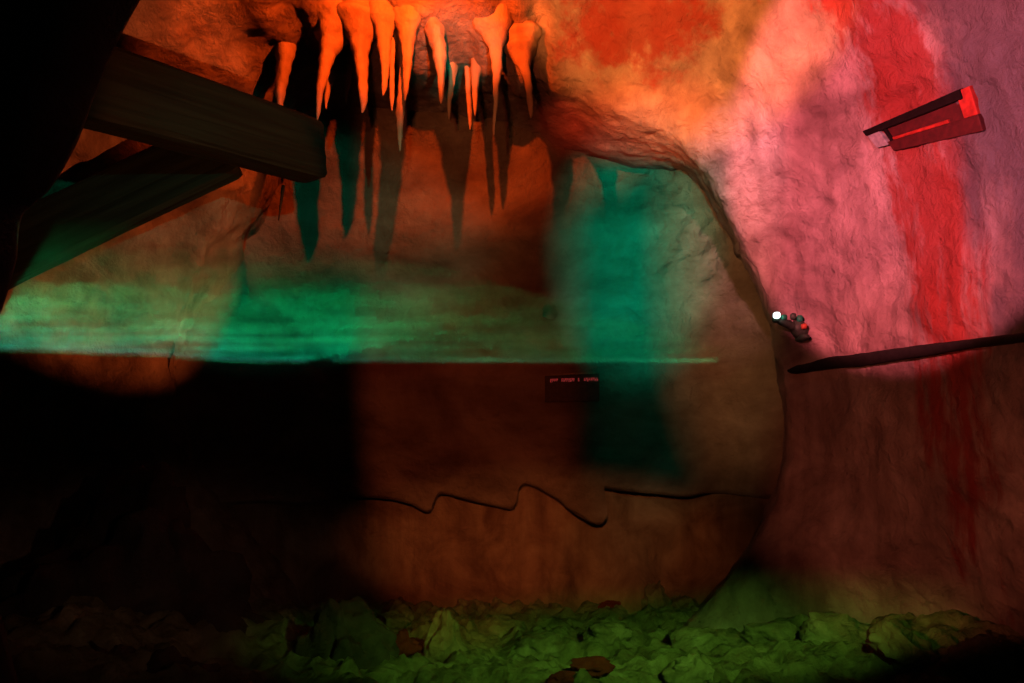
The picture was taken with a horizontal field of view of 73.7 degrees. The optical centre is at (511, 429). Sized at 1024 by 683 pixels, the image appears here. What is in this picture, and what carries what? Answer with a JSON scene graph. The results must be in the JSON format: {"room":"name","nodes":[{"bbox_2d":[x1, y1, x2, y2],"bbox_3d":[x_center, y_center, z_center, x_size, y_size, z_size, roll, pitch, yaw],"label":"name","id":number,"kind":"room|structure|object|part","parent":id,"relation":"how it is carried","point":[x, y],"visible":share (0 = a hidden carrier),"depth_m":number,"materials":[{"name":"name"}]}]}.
{"room":"underground passage","nodes":[
{"label":"underground passage","id":0,"kind":"room"},
{"bbox_2d":[0,91,302,605],"bbox_3d":[-3.512,-0.183,2.707,3.028,4.698,8.004,0,0,10],"label":"wall","id":1,"kind":"structure","parent":0,"point":[92,344],"depth_m":5.21,"materials":[{"name":"stone"}]},
{"bbox_2d":[9,146,242,289],"bbox_3d":[-3.006,-1.389,4.607,2.317,1.436,0.130,0,0,-3],"label":"brace","id":2,"kind":"object","parent":1,"relation":"attached to","point":[152,182],"visible":0.74,"depth_m":4.57,"materials":[{"name":"brown wood"}]},
{"bbox_2d":[83,47,326,220],"bbox_3d":[-2.306,-1.803,3.535,0.275,0.722,3.222,0,0,34],"label":"timber beam","id":3,"kind":"structure","parent":1,"relation":"attached to","point":[138,98],"depth_m":4.04,"materials":[{"name":"wood"}]},
{"bbox_2d":[115,0,770,170],"bbox_3d":[-0.503,-2.736,2.399,4.585,1.505,8.003,0,0,0],"label":"ceiling","id":4,"kind":"structure","parent":0,"point":[639,84],"depth_m":4.75,"materials":[{"name":"stone"}]},
{"bbox_2d":[274,42,296,105],"bbox_3d":[-1.618,-2.556,4.857,0.177,0.544,0.178,0,0,0],"label":"stalactite","id":5,"kind":"object","parent":4,"relation":"hanging from","point":[285,52],"visible":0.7,"depth_m":4.83},
{"bbox_2d":[324,70,336,108],"bbox_3d":[-1.340,-2.745,5.055,0.123,0.733,0.117,0,0,0],"label":"stalactite","id":6,"kind":"object","parent":4,"relation":"hanging from","point":[330,82],"visible":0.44,"depth_m":5.04},
{"bbox_2d":[313,0,349,119],"bbox_3d":[-1.216,-2.694,4.726,0.510,1.099,0.506,0,0,0],"label":"stalactite","id":7,"kind":"object","parent":4,"relation":"hanging from","point":[329,32],"visible":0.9,"depth_m":4.68},
{"bbox_2d":[336,0,375,112],"bbox_3d":[-1.058,-2.555,4.713,0.392,0.730,0.416,0,0,0],"label":"stalactite","id":8,"kind":"object","parent":4,"relation":"hanging from","point":[358,28],"visible":0.83,"depth_m":4.65},
{"bbox_2d":[369,0,395,95],"bbox_3d":[-0.877,-2.637,4.711,0.298,0.677,0.303,0,0,0],"label":"stalactite","id":9,"kind":"object","parent":4,"relation":"hanging from","point":[382,15],"visible":0.82,"depth_m":4.65},
{"bbox_2d":[389,32,396,110],"bbox_3d":[-0.848,-2.571,4.822,0.100,0.640,0.098,0,0,0],"label":"stalactite","id":10,"kind":"object","parent":4,"relation":"hanging from","point":[394,38],"visible":0.55,"depth_m":4.80},
{"bbox_2d":[395,31,404,150],"bbox_3d":[-0.754,-2.409,4.778,0.102,0.912,0.096,0,0,-34],"label":"stalactite","id":11,"kind":"object","parent":4,"relation":"hanging from","point":[400,107],"visible":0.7,"depth_m":4.76},
{"bbox_2d":[393,4,420,100],"bbox_3d":[-0.708,-2.737,4.684,0.242,0.966,0.240,0,0,0],"label":"stalactite","id":12,"kind":"object","parent":4,"relation":"hanging from","point":[407,21],"visible":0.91,"depth_m":4.64},
{"bbox_2d":[424,17,446,103],"bbox_3d":[-0.548,-2.759,4.704,0.194,1.031,0.171,0,0,-27],"label":"stalactite","id":13,"kind":"object","parent":4,"relation":"hanging from","point":[434,30],"visible":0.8,"depth_m":4.67},
{"bbox_2d":[447,62,457,118],"bbox_3d":[-0.440,-2.695,5.018,0.120,0.818,0.120,0,0,0],"label":"stalactite","id":14,"kind":"object","parent":4,"relation":"hanging from","point":[452,68],"visible":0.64,"depth_m":5.00},
{"bbox_2d":[464,66,471,129],"bbox_3d":[-0.328,-2.659,5.058,0.079,0.874,0.079,0,0,37],"label":"stalactite","id":15,"kind":"object","parent":4,"relation":"hanging from","point":[467,74],"visible":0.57,"depth_m":5.04},
{"bbox_2d":[470,58,481,115],"bbox_3d":[-0.233,-2.722,4.985,0.148,0.866,0.148,0,0,0],"label":"stalactite","id":16,"kind":"object","parent":4,"relation":"hanging from","point":[475,69],"visible":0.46,"depth_m":4.96},
{"bbox_2d":[473,3,513,134],"bbox_3d":[-0.128,-2.618,4.749,0.325,1.140,0.320,0,0,0],"label":"stalactite","id":17,"kind":"object","parent":4,"relation":"hanging from","point":[493,29],"visible":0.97,"depth_m":4.69},
{"bbox_2d":[503,20,541,117],"bbox_3d":[0.065,-2.497,4.800,0.294,0.608,0.294,0,0,0],"label":"stalactite","id":18,"kind":"object","parent":4,"relation":"hanging from","point":[520,46],"visible":0.93,"depth_m":4.73},
{"bbox_2d":[174,106,783,524],"bbox_3d":[-0.972,-1.365,5.529,7.984,4.378,1.436,0,0,0],"label":"wall","id":19,"kind":"structure","parent":0,"point":[399,327],"depth_m":5.91,"materials":[{"name":"stone"}]},
{"bbox_2d":[545,372,598,401],"bbox_3d":[0.520,-0.371,5.916,0.471,0.259,0.062,0,0,0],"label":"sign board","id":20,"kind":"object","parent":19,"relation":"attached to","point":[565,387],"visible":1,"depth_m":5.90,"materials":[{"name":"black"}]},
{"bbox_2d":[233,485,768,612],"bbox_3d":[-0.302,0.925,5.706,6.211,1.750,0.902,0,0,0],"label":"wall","id":21,"kind":"structure","parent":0,"point":[371,549],"depth_m":6.02,"materials":[{"name":"stone"}]},
{"bbox_2d":[0,588,1023,682],"bbox_3d":[-1.000,1.223,2.450,8.400,0.803,8.100,0,0,0],"label":"floor","id":22,"kind":"structure","parent":0,"point":[53,646],"depth_m":3.57,"materials":[{"name":"green plant"}]},
{"bbox_2d":[0,0,139,682],"bbox_3d":[-1.488,-0.329,1.317,1.674,2.817,0.660,0,0,-38],"label":"overhang","id":23,"kind":"object","parent":22,"relation":"on","point":[55,55],"visible":1,"depth_m":1.53,"materials":[{"name":"brown stone"}]},
{"bbox_2d":[292,596,399,669],"bbox_3d":[-0.965,1.367,3.766,0.642,0.914,0.617,0,0,29],"label":"boulder","id":24,"kind":"object","parent":22,"relation":"on","point":[341,629],"visible":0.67,"depth_m":3.65,"materials":[{"name":"stone"}]},
{"bbox_2d":[381,610,414,628],"bbox_3d":[-0.887,1.482,5.312,0.258,0.155,0.205,0,0,0],"label":"rock","id":25,"kind":"object","parent":22,"relation":"on","point":[393,618],"visible":0.94,"depth_m":5.26,"materials":[{"name":"stone"}]},
{"bbox_2d":[396,628,422,656],"bbox_3d":[-0.623,1.263,4.003,0.177,0.206,0.198,0,0,-43],"label":"rock","id":26,"kind":"object","parent":22,"relation":"on","point":[407,645],"visible":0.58,"depth_m":3.96,"materials":[{"name":"red stone"}]},
{"bbox_2d":[423,607,468,663],"bbox_3d":[-0.381,1.271,3.992,0.268,0.458,0.245,0,0,0],"label":"rock","id":27,"kind":"object","parent":22,"relation":"on","point":[443,636],"visible":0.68,"depth_m":3.94,"materials":[{"name":"stone"}]},
{"bbox_2d":[457,598,490,616],"bbox_3d":[-0.331,1.528,5.805,0.318,0.188,0.262,0,0,0],"label":"rock","id":28,"kind":"object","parent":22,"relation":"on","point":[475,607],"visible":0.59,"depth_m":5.75,"materials":[{"name":"stone"}]},
{"bbox_2d":[475,614,525,637],"bbox_3d":[-0.116,1.446,4.940,0.478,0.226,0.301,0,0,0],"label":"rock","id":29,"kind":"object","parent":22,"relation":"on","point":[499,625],"visible":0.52,"depth_m":4.87,"materials":[{"name":"stone"}]},
{"bbox_2d":[514,631,565,660],"bbox_3d":[0.199,1.363,4.285,0.407,0.171,0.302,0,0,0],"label":"rock","id":30,"kind":"object","parent":22,"relation":"on","point":[540,646],"visible":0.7,"depth_m":4.20,"materials":[{"name":"stone"}]},
{"bbox_2d":[545,671,575,682],"bbox_3d":[0.255,1.189,3.235,0.194,0.076,0.122,0,0,15],"label":"rock","id":31,"kind":"object","parent":22,"relation":"on","point":[560,676],"visible":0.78,"depth_m":3.23,"materials":[{"name":"red stone"}]},
{"bbox_2d":[569,656,615,676],"bbox_3d":[0.395,1.155,3.332,0.232,0.086,0.148,0,0,0],"label":"rock","id":32,"kind":"object","parent":22,"relation":"on","point":[597,666],"visible":0.91,"depth_m":3.30,"materials":[{"name":"red stone"}]},
{"bbox_2d":[582,622,632,645],"bbox_3d":[0.609,1.300,4.369,0.270,0.147,0.237,0,0,-32],"label":"rock","id":33,"kind":"object","parent":22,"relation":"on","point":[606,634],"visible":0.93,"depth_m":4.30,"materials":[{"name":"stone"}]},
{"bbox_2d":[598,600,620,608],"bbox_3d":[0.846,1.501,5.827,0.341,0.115,0.167,0,0,0],"label":"rock","id":34,"kind":"object","parent":22,"relation":"on","point":[611,603],"visible":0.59,"depth_m":5.77,"materials":[{"name":"red stone"}]},
{"bbox_2d":[641,580,671,608],"bbox_3d":[1.209,1.454,5.766,0.252,0.384,0.257,0,0,-20],"label":"rock","id":35,"kind":"object","parent":22,"relation":"on","point":[655,596],"visible":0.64,"depth_m":5.70,"materials":[{"name":"stone"}]},
{"bbox_2d":[661,652,714,682],"bbox_3d":[0.903,1.240,3.492,0.287,0.193,0.211,0,0,0],"label":"rock","id":36,"kind":"object","parent":22,"relation":"on","point":[691,668],"visible":0.95,"depth_m":3.44,"materials":[{"name":"stone"}]},
{"bbox_2d":[669,626,741,652],"bbox_3d":[1.210,1.333,4.271,0.472,0.196,0.306,0,0,0],"label":"rock","id":37,"kind":"object","parent":22,"relation":"on","point":[684,638],"visible":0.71,"depth_m":4.20,"materials":[{"name":"stone"}]},
{"bbox_2d":[739,621,799,643],"bbox_3d":[1.683,1.341,4.393,0.406,0.220,0.303,0,0,0],"label":"rock","id":38,"kind":"object","parent":22,"relation":"on","point":[752,633],"visible":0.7,"depth_m":4.35,"materials":[{"name":"stone"}]},
{"bbox_2d":[798,611,870,642],"bbox_3d":[1.942,1.219,4.053,0.490,0.264,0.352,0,0,0],"label":"rock","id":39,"kind":"object","parent":22,"relation":"on","point":[832,626],"visible":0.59,"depth_m":4.00,"materials":[{"name":"stone"}]},
{"bbox_2d":[865,619,939,673],"bbox_3d":[1.914,1.076,3.331,0.308,0.279,0.282,0,0,0],"label":"rock","id":40,"kind":"object","parent":22,"relation":"on","point":[896,645],"visible":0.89,"depth_m":3.29,"materials":[{"name":"stone"}]},
{"bbox_2d":[684,0,1023,638],"bbox_3d":[2.045,-0.366,2.397,1.669,5.206,8.115,0,0,-5],"label":"wall","id":41,"kind":"structure","parent":0,"point":[899,489],"depth_m":4.12,"materials":[{"name":"stone"}]},
{"bbox_2d":[772,312,809,341],"bbox_3d":[1.943,-0.718,4.781,0.268,0.198,0.180,0,0,0],"label":"lamp","id":42,"kind":"object","parent":41,"relation":"attached to","point":[798,328],"visible":1,"depth_m":4.75,"materials":[{"name":"metal"}]},
{"bbox_3d":[1.925,-0.742,4.781,0.170,0.097,0.060,0,0,0],"label":"arm","id":43,"kind":"part","parent":42,"relation":"part of","materials":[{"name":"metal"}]},
{"bbox_3d":[1.960,-0.791,4.761,0.042,0.049,0.042,0,0,0],"label":"knob","id":44,"kind":"part","parent":42,"relation":"part of","materials":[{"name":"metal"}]},
{"bbox_3d":[2.006,-0.777,4.761,0.042,0.049,0.042,0,0,0],"label":"knob","id":45,"kind":"part","parent":42,"relation":"part of","materials":[{"name":"green plastic"}]},
{"bbox_2d":[787,332,1023,373],"bbox_3d":[2.282,-0.451,4.022,0.196,0.098,1.971,0,0,-13],"label":"rail","id":46,"kind":"object","parent":41,"relation":"attached to","point":[883,356],"visible":1,"depth_m":4.05,"materials":[{"name":"black metal"}]},
{"bbox_2d":[863,85,985,150],"bbox_3d":[2.254,-1.642,3.712,0.175,0.349,0.740,0,0,-14],"label":"light fixture","id":47,"kind":"object","parent":41,"relation":"attached to","point":[939,119],"visible":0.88,"depth_m":3.60,"materials":[{"name":"metal"}]},
{"bbox_3d":[2.243,-1.659,3.682,0.081,0.204,0.522,0,0,-14],"label":"panel","id":48,"kind":"part","parent":47,"relation":"part of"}
]}

